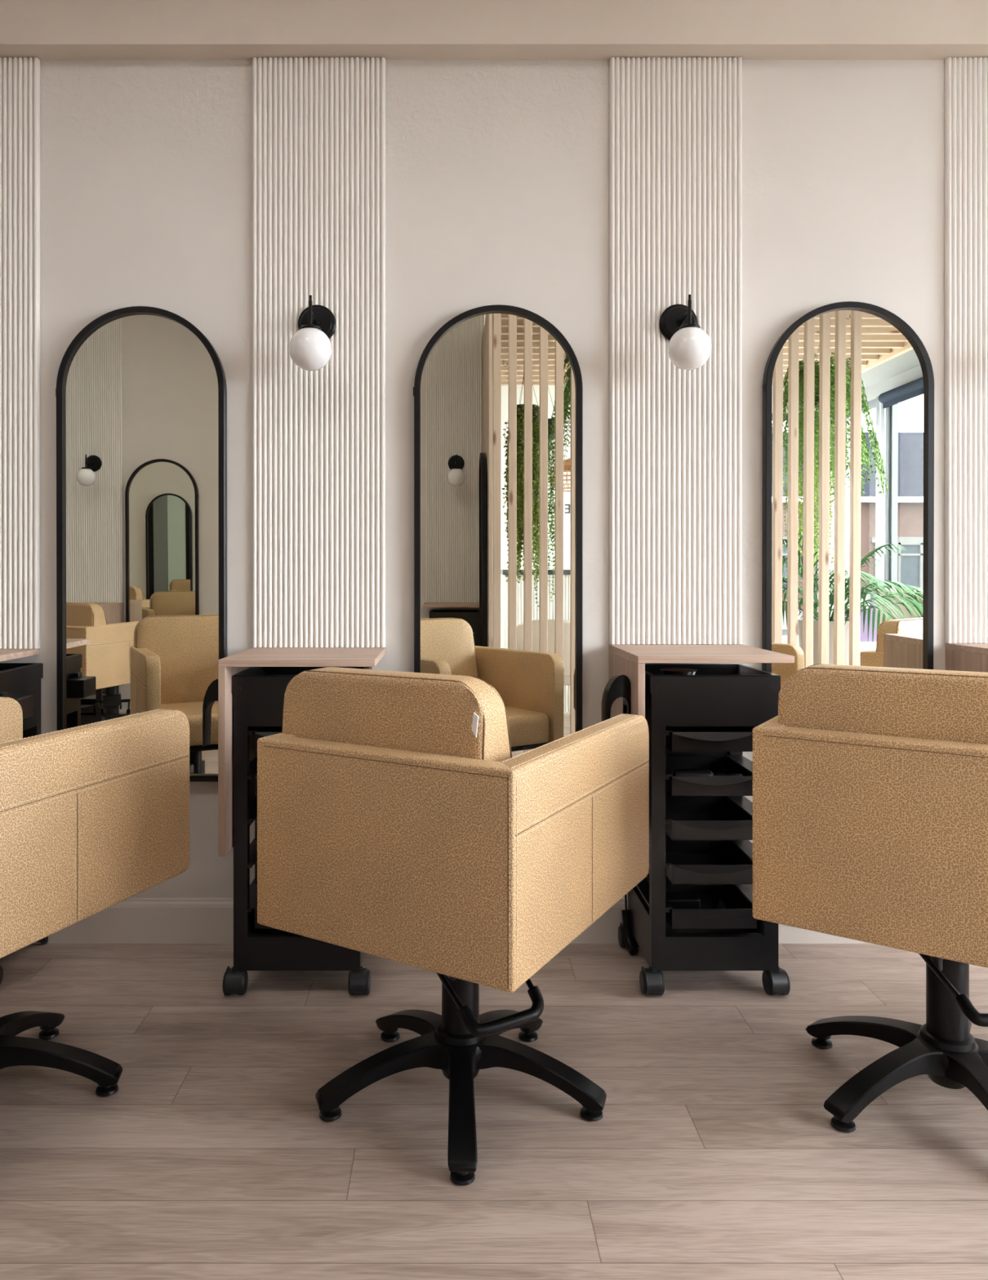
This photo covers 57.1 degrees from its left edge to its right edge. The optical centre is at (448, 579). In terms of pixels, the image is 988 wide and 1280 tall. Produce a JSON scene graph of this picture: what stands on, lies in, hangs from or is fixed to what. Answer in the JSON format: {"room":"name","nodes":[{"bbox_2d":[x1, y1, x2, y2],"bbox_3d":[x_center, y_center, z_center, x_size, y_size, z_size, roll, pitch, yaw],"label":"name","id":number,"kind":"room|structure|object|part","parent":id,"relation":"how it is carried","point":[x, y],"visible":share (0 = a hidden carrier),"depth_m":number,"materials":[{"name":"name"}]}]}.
{"room":"salon","nodes":[
{"label":"salon","id":0,"kind":"room"},
{"bbox_2d":[0,59,945,897],"bbox_3d":[-1.210,-0.460,2.810,10.180,3.120,0.120,0,0,0],"label":"wall","id":1,"kind":"structure","parent":0,"point":[497,171],"depth_m":2.75,"materials":[{"name":"beige paint"}]},
{"bbox_2d":[0,648,39,662],"bbox_3d":[-1.441,0.464,2.537,0.402,0.505,0.426,0,0,0],"label":"wall shelf","id":2,"kind":"object","parent":1,"relation":"attached to","point":[5,654],"visible":1,"depth_m":2.63,"materials":[{"name":"brown wood"}]},
{"bbox_2d":[0,57,39,648],"bbox_3d":[-1.439,-0.681,2.740,0.402,1.782,0.017,0,0,0],"label":"panel","id":3,"kind":"object","parent":1,"relation":"attached to","point":[20,77],"visible":1,"depth_m":2.73,"materials":[{"name":"white"}]},
{"bbox_2d":[55,306,226,782],"bbox_3d":[-0.923,-0.104,2.729,0.508,1.425,0.030,0,0,0],"label":"arched mirror","id":4,"kind":"object","parent":1,"relation":"attached to","point":[141,391],"visible":0.94,"depth_m":2.73,"materials":[{"name":"black mirror"}]},
{"bbox_2d":[217,647,386,856],"bbox_3d":[-0.389,0.460,2.537,0.402,0.505,0.426,0,0,0],"label":"wall shelf","id":5,"kind":"object","parent":1,"relation":"attached to","point":[228,666],"visible":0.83,"depth_m":2.35,"materials":[{"name":"brown wood"}]},
{"bbox_2d":[202,679,217,746],"bbox_3d":[-0.622,0.390,2.450,0.066,0.250,0.090,0,0,0],"label":"holder","id":6,"kind":"object","parent":5,"relation":"attached to","point":[211,696],"visible":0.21,"depth_m":2.41,"materials":[{"name":"black"}]},
{"bbox_3d":[-0.581,0.469,2.537,0.018,0.487,0.426,0,0,0],"label":"panel","id":7,"kind":"part","parent":5,"relation":"part of","materials":[{"name":"brown wood"}]},
{"bbox_2d":[252,57,385,647],"bbox_3d":[-0.391,-0.683,2.740,0.402,1.778,0.017,0,0,0],"label":"panel","id":8,"kind":"object","parent":1,"relation":"attached to","point":[318,125],"visible":0.88,"depth_m":2.73,"materials":[{"name":"white wood"}]},
{"bbox_2d":[288,295,336,371],"bbox_3d":[-0.395,-0.711,2.637,0.122,0.226,0.198,0,0,0],"label":"wall sconce","id":9,"kind":"object","parent":8,"relation":"attached to","point":[310,349],"visible":1,"depth_m":2.57,"materials":[{"name":"black"}]},
{"bbox_3d":[-0.395,-0.762,2.599,0.010,0.101,0.010,0,0,0],"label":"stem","id":10,"kind":"part","parent":9,"relation":"part of","materials":[{"name":"black metal"}]},
{"bbox_3d":[-0.395,-0.659,2.599,0.122,0.122,0.122,0,0,0],"label":"lamp shade","id":11,"kind":"part","parent":9,"relation":"part of","materials":[{"name":"white glass"}]},
{"bbox_3d":[-0.395,-0.765,2.655,0.022,0.022,0.113,0,0,0],"label":"arm","id":12,"kind":"part","parent":9,"relation":"part of","materials":[{"name":"black metal"}]},
{"bbox_2d":[34,897,871,943],"bbox_3d":[-1.260,1.034,2.743,9.880,0.132,0.014,0,0,0],"label":"baseboard","id":13,"kind":"structure","parent":1,"relation":"attached to","point":[131,920],"depth_m":2.74,"materials":[{"name":"beige paint"}]},
{"bbox_2d":[0,0,987,59],"bbox_3d":[-1.260,-1.798,2.710,9.880,0.445,0.080,0,0,0],"label":"ceiling","id":14,"kind":"structure","parent":1,"relation":"attached to","point":[41,29],"depth_m":2.67,"materials":[{"name":"paint"}]},
{"bbox_2d":[413,304,582,757],"bbox_3d":[0.148,-0.108,2.729,0.508,1.425,0.030,0,0,0],"label":"arched mirror","id":15,"kind":"object","parent":1,"relation":"attached to","point":[498,389],"visible":0.96,"depth_m":2.73,"materials":[{"name":"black mirror"}]},
{"bbox_2d":[608,57,742,644],"bbox_3d":[0.688,-0.688,2.740,0.400,1.768,0.017,0,0,0],"label":"panel","id":16,"kind":"object","parent":1,"relation":"attached to","point":[675,125],"visible":0.92,"depth_m":2.73,"materials":[{"name":"white wood"}]},
{"bbox_2d":[658,294,711,370],"bbox_3d":[0.692,-0.713,2.637,0.122,0.226,0.198,0,0,0],"label":"wall sconce","id":17,"kind":"object","parent":16,"relation":"attached to","point":[689,347],"visible":1,"depth_m":2.57,"materials":[{"name":"black"}]},
{"bbox_3d":[0.692,-0.767,2.655,0.022,0.022,0.113,0,0,0],"label":"arm","id":18,"kind":"part","parent":17,"relation":"part of","materials":[{"name":"black metal"}]},
{"bbox_3d":[0.692,-0.764,2.599,0.010,0.101,0.010,0,0,0],"label":"stem","id":19,"kind":"part","parent":17,"relation":"part of","materials":[{"name":"black metal"}]},
{"bbox_3d":[0.692,-0.661,2.599,0.122,0.122,0.122,0,0,0],"label":"lamp shade","id":20,"kind":"part","parent":17,"relation":"part of","materials":[{"name":"white glass"}]},
{"bbox_2d":[608,644,794,717],"bbox_3d":[0.687,0.450,2.537,0.402,0.505,0.426,0,0,0],"label":"wall shelf","id":21,"kind":"object","parent":1,"relation":"attached to","point":[629,660],"visible":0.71,"depth_m":2.40,"materials":[{"name":"brown wood"}]},
{"bbox_2d":[601,675,631,721],"bbox_3d":[0.455,0.380,2.450,0.066,0.250,0.090,0,0,0],"label":"holder","id":22,"kind":"object","parent":21,"relation":"attached to","point":[619,686],"visible":0.67,"depth_m":2.41,"materials":[{"name":"black metal"}]},
{"bbox_3d":[0.481,0.390,2.450,0.008,0.230,0.060,0,0,0],"label":"mounting plate","id":23,"kind":"part","parent":22,"relation":"part of","materials":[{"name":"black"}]},
{"bbox_3d":[0.495,0.459,2.537,0.018,0.487,0.426,0,0,0],"label":"panel","id":24,"kind":"part","parent":21,"relation":"part of","materials":[{"name":"brown wood"}]},
{"bbox_2d":[761,301,933,696],"bbox_3d":[1.202,-0.118,2.729,0.508,1.425,0.030,0,0,0],"label":"arched mirror","id":25,"kind":"object","parent":1,"relation":"attached to","point":[848,387],"visible":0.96,"depth_m":2.73,"materials":[{"name":"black mirror"}]},
{"bbox_2d":[944,57,987,643],"bbox_3d":[1.706,-0.690,2.740,0.402,1.765,0.017,0,0,0],"label":"panel","id":26,"kind":"object","parent":1,"relation":"attached to","point":[966,80],"visible":1,"depth_m":2.73,"materials":[{"name":"white wood"}]},
{"bbox_2d":[945,643,987,672],"bbox_3d":[1.708,0.447,2.537,0.402,0.505,0.426,0,0,0],"label":"wall shelf","id":27,"kind":"object","parent":1,"relation":"attached to","point":[971,657],"visible":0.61,"depth_m":2.64,"materials":[{"name":"brown wood"}]},
{"bbox_2d":[0,943,987,1279],"bbox_3d":[-1.210,1.150,-0.200,10.180,0.100,6.100,0,0,0],"label":"floor","id":28,"kind":"structure","parent":0,"point":[715,1152],"depth_m":1.80,"materials":[{"name":"brown wood"}]},
{"bbox_2d":[0,662,48,984],"bbox_3d":[-1.380,0.677,2.588,0.424,0.846,0.385,0,0,0],"label":"trolley","id":29,"kind":"object","parent":28,"relation":"on","point":[20,682],"visible":0.23,"depth_m":2.65,"materials":[{"name":"black"}]},
{"bbox_3d":[-1.400,0.667,2.584,0.335,0.734,0.320,0,0,0],"label":"frame","id":30,"kind":"part","parent":29,"relation":"part of","materials":[{"name":"black plastic"}]},
{"bbox_2d":[0,662,43,688],"bbox_3d":[-1.400,0.277,2.583,0.343,0.046,0.330,0,0,0],"label":"tray","id":31,"kind":"object","parent":29,"relation":"on","point":[12,675],"depth_m":2.64,"materials":[{"name":"black plastic"}]},
{"bbox_2d":[0,697,190,1096],"bbox_3d":[-0.998,0.632,1.860,0.676,0.935,0.682,0,0,24],"label":"salon chair","id":32,"kind":"object","parent":28,"relation":"on","point":[95,816],"visible":1,"depth_m":1.76,"materials":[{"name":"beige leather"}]},
{"bbox_3d":[-1.186,0.469,1.924,0.054,0.372,0.641,0,0,24],"label":"armrest","id":33,"kind":"part","parent":32,"relation":"part of","materials":[{"name":"beige leather"}]},
{"bbox_3d":[-0.981,1.026,2.072,0.080,0.099,0.276,0,0,10],"label":"leg","id":34,"kind":"part","parent":32,"relation":"part of","materials":[{"name":"black"}]},
{"bbox_3d":[-0.842,1.026,1.929,0.276,0.099,0.080,0,0,-8],"label":"leg","id":35,"kind":"part","parent":32,"relation":"part of","materials":[{"name":"black"}]},
{"bbox_3d":[-0.723,0.469,1.718,0.054,0.372,0.641,0,0,24],"label":"armrest","id":36,"kind":"part","parent":32,"relation":"part of","materials":[{"name":"beige leather"}]},
{"bbox_2d":[222,666,372,995],"bbox_3d":[-0.400,0.677,2.558,0.385,0.846,0.385,0,0,0],"label":"trolley","id":37,"kind":"object","parent":28,"relation":"on","point":[259,692],"visible":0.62,"depth_m":2.39,"materials":[{"name":"black plastic"}]},
{"bbox_3d":[-0.400,0.780,2.537,0.256,0.055,0.274,0,0,0],"label":"drawer","id":38,"kind":"part","parent":37,"relation":"part of","materials":[{"name":"black plastic"}]},
{"bbox_3d":[-0.400,0.663,2.537,0.256,0.055,0.274,0,0,0],"label":"drawer","id":39,"kind":"part","parent":37,"relation":"part of","materials":[{"name":"black plastic"}]},
{"bbox_3d":[-0.400,0.546,2.537,0.256,0.055,0.274,0,0,0],"label":"drawer","id":40,"kind":"part","parent":37,"relation":"part of","materials":[{"name":"black plastic"}]},
{"bbox_3d":[-0.400,0.897,2.537,0.256,0.055,0.274,0,0,0],"label":"drawer","id":41,"kind":"part","parent":37,"relation":"part of","materials":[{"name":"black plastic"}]},
{"bbox_3d":[-0.400,0.429,2.537,0.256,0.055,0.274,0,0,0],"label":"drawer","id":42,"kind":"part","parent":37,"relation":"part of","materials":[{"name":"black plastic"}]},
{"bbox_3d":[-0.400,0.415,2.393,0.220,0.021,0.015,0,0,0],"label":"handle","id":43,"kind":"part","parent":37,"relation":"part of","materials":[{"name":"black plastic"}]},
{"bbox_2d":[231,666,372,693],"bbox_3d":[-0.400,0.277,2.553,0.343,0.046,0.330,0,0,0],"label":"tray","id":44,"kind":"object","parent":37,"relation":"on","point":[252,679],"depth_m":2.39,"materials":[{"name":"black plastic"}]},
{"bbox_2d":[257,666,648,1185],"bbox_3d":[0.022,0.638,1.907,0.621,0.923,0.683,0,0,32],"label":"salon chair","id":45,"kind":"object","parent":28,"relation":"on","point":[397,820],"visible":1,"depth_m":1.64,"materials":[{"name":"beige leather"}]},
{"bbox_3d":[-0.178,0.481,2.010,0.054,0.372,0.641,0,0,32],"label":"armrest","id":46,"kind":"part","parent":45,"relation":"part of","materials":[{"name":"beige leather"}]},
{"bbox_3d":[-0.136,1.026,1.890,0.276,0.099,0.080,0,0,-18],"label":"leg","id":47,"kind":"part","parent":45,"relation":"part of","materials":[{"name":"black"}]},
{"bbox_3d":[-0.120,0.487,1.626,0.557,0.361,0.054,0,0,32],"label":"panel","id":48,"kind":"part","parent":45,"relation":"part of","materials":[{"name":"beige leather"}]},
{"bbox_2d":[282,666,510,761],"bbox_3d":[-0.095,0.368,1.741,0.462,0.384,0.163,0,0,32],"label":"backrest cushion","id":49,"kind":"object","parent":45,"relation":"on","point":[459,716],"depth_m":1.65,"materials":[{"name":"beige leather"}]},
{"bbox_3d":[-0.074,1.026,2.081,0.080,0.099,0.276,0,0,-36],"label":"leg","id":50,"kind":"part","parent":45,"relation":"part of","materials":[{"name":"black"}]},
{"bbox_3d":[0.026,1.026,1.773,0.080,0.099,0.276,0,0,0],"label":"leg","id":51,"kind":"part","parent":45,"relation":"part of","materials":[{"name":"black"}]},
{"bbox_3d":[0.061,0.772,1.825,0.204,0.089,0.244,0,0,-24],"label":"pump lever","id":52,"kind":"part","parent":45,"relation":"part of","materials":[{"name":"black plastic"}]},
{"bbox_3d":[0.126,1.026,2.081,0.080,0.099,0.276,0,0,36],"label":"leg","id":53,"kind":"part","parent":45,"relation":"part of","materials":[{"name":"black"}]},
{"bbox_3d":[0.188,1.026,1.890,0.276,0.099,0.080,0,0,18],"label":"leg","id":54,"kind":"part","parent":45,"relation":"part of","materials":[{"name":"black"}]},
{"bbox_3d":[0.252,0.481,1.742,0.054,0.372,0.641,0,0,32],"label":"armrest","id":55,"kind":"part","parent":45,"relation":"part of","materials":[{"name":"beige leather"}]},
{"bbox_2d":[617,663,790,995],"bbox_3d":[0.705,0.677,2.558,0.385,0.846,0.385,0,0,0],"label":"trolley","id":56,"kind":"object","parent":28,"relation":"on","point":[700,828],"visible":0.9,"depth_m":2.40,"materials":[{"name":"black plastic"}]},
{"bbox_2d":[621,893,638,955],"bbox_3d":[0.532,0.788,2.674,0.032,0.616,0.089,0,0,-10],"label":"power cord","id":57,"kind":"object","parent":56,"relation":"hanging from","point":[630,945],"visible":0.67,"depth_m":2.67,"materials":[{"name":"black plastic"}]},
{"bbox_2d":[660,667,697,675],"bbox_3d":[0.632,0.270,2.484,0.100,0.042,0.100,0,0,0],"label":"metal bowl","id":58,"kind":"object","parent":56,"relation":"in","point":[668,671],"visible":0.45,"depth_m":2.47,"materials":[{"name":"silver metal"}]},
{"bbox_2d":[666,897,699,908],"bbox_3d":[0.640,0.895,2.474,0.090,0.050,0.024,0,0,0],"label":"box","id":59,"kind":"object","parent":56,"relation":"in","point":[675,902],"visible":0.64,"depth_m":2.46,"materials":[{"name":"black plastic"}]},
{"bbox_3d":[0.705,0.897,2.537,0.256,0.055,0.274,0,0,0],"label":"drawer","id":60,"kind":"part","parent":56,"relation":"part of","materials":[{"name":"black plastic"}]},
{"bbox_2d":[671,768,742,776],"bbox_3d":[0.705,0.537,2.464,0.190,0.042,0.042,0,0,0],"label":"hairbrush","id":61,"kind":"object","parent":56,"relation":"in","point":[677,772],"visible":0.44,"depth_m":2.45,"materials":[{"name":"black plastic"}]},
{"bbox_3d":[0.760,0.537,2.464,0.080,0.018,0.018,0,0,0],"label":"handle","id":62,"kind":"part","parent":61,"relation":"part of","materials":[{"name":"black plastic"}]},
{"bbox_3d":[0.705,0.780,2.537,0.256,0.055,0.274,0,0,0],"label":"drawer","id":63,"kind":"part","parent":56,"relation":"part of","materials":[{"name":"black plastic"}]},
{"bbox_3d":[0.705,0.663,2.537,0.256,0.055,0.274,0,0,0],"label":"drawer","id":64,"kind":"part","parent":56,"relation":"part of","materials":[{"name":"black plastic"}]},
{"bbox_3d":[0.705,0.546,2.537,0.256,0.055,0.274,0,0,0],"label":"drawer","id":65,"kind":"part","parent":56,"relation":"part of","materials":[{"name":"black plastic"}]},
{"bbox_3d":[0.705,0.429,2.537,0.256,0.055,0.274,0,0,0],"label":"drawer","id":66,"kind":"part","parent":56,"relation":"part of","materials":[{"name":"black plastic"}]},
{"bbox_2d":[644,663,780,693],"bbox_3d":[0.705,0.277,2.553,0.343,0.046,0.330,0,0,0],"label":"tray","id":67,"kind":"object","parent":56,"relation":"on","point":[708,677],"depth_m":2.39,"materials":[{"name":"black plastic"}]},
{"bbox_3d":[0.705,0.883,2.393,0.220,0.021,0.015,0,0,0],"label":"handle","id":68,"kind":"part","parent":56,"relation":"part of","materials":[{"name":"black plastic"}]},
{"bbox_3d":[0.705,0.766,2.393,0.220,0.021,0.015,0,0,0],"label":"handle","id":69,"kind":"part","parent":56,"relation":"part of","materials":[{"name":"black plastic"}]},
{"bbox_3d":[0.705,0.649,2.393,0.220,0.021,0.015,0,0,0],"label":"handle","id":70,"kind":"part","parent":56,"relation":"part of","materials":[{"name":"black plastic"}]},
{"bbox_3d":[0.705,0.532,2.393,0.220,0.021,0.015,0,0,0],"label":"handle","id":71,"kind":"part","parent":56,"relation":"part of","materials":[{"name":"black plastic"}]},
{"bbox_3d":[0.705,0.415,2.393,0.220,0.021,0.015,0,0,0],"label":"handle","id":72,"kind":"part","parent":56,"relation":"part of","materials":[{"name":"black plastic"}]},
{"bbox_2d":[752,663,987,1132],"bbox_3d":[1.013,0.632,1.860,0.601,0.935,0.763,0,0,35],"label":"salon chair","id":73,"kind":"object","parent":28,"relation":"on","point":[870,783],"visible":1,"depth_m":1.62,"materials":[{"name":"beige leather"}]},
{"bbox_3d":[0.777,0.453,1.953,0.054,0.372,0.641,0,0,35],"label":"armrest","id":74,"kind":"part","parent":73,"relation":"part of","materials":[{"name":"beige leather"}]},
{"bbox_3d":[0.950,1.026,2.051,0.080,0.099,0.276,0,0,-38],"label":"leg","id":75,"kind":"part","parent":73,"relation":"part of","materials":[{"name":"black"}]},
{"bbox_3d":[0.816,0.459,1.566,0.557,0.361,0.054,0,0,35],"label":"panel","id":76,"kind":"part","parent":73,"relation":"part of","materials":[{"name":"beige leather"}]},
{"bbox_2d":[777,664,987,744],"bbox_3d":[0.863,0.348,1.669,0.462,0.368,0.163,0,0,35],"label":"backrest cushion","id":77,"kind":"object","parent":73,"relation":"on","point":[935,704],"depth_m":1.63,"materials":[{"name":"beige leather"}]},
{"bbox_3d":[0.897,1.026,1.858,0.276,0.099,0.080,0,0,-20],"label":"leg","id":78,"kind":"part","parent":73,"relation":"part of","materials":[{"name":"black"}]},
{"bbox_3d":[1.049,0.760,1.825,0.204,0.089,0.244,0,0,-2],"label":"pump lever","id":79,"kind":"part","parent":73,"relation":"part of","materials":[{"name":"black plastic"}]},
{"bbox_3d":[1.063,1.026,1.748,0.080,0.099,0.276,0,0,-2],"label":"leg","id":80,"kind":"part","parent":73,"relation":"part of","materials":[{"name":"black"}]},
{"bbox_3d":[1.150,1.026,2.060,0.080,0.099,0.276,0,0,34],"label":"leg","id":81,"kind":"part","parent":73,"relation":"part of","materials":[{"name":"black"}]},
{"bbox_3d":[1.220,1.026,1.873,0.276,0.099,0.080,0,0,16],"label":"leg","id":82,"kind":"part","parent":73,"relation":"part of","materials":[{"name":"black"}]}
]}

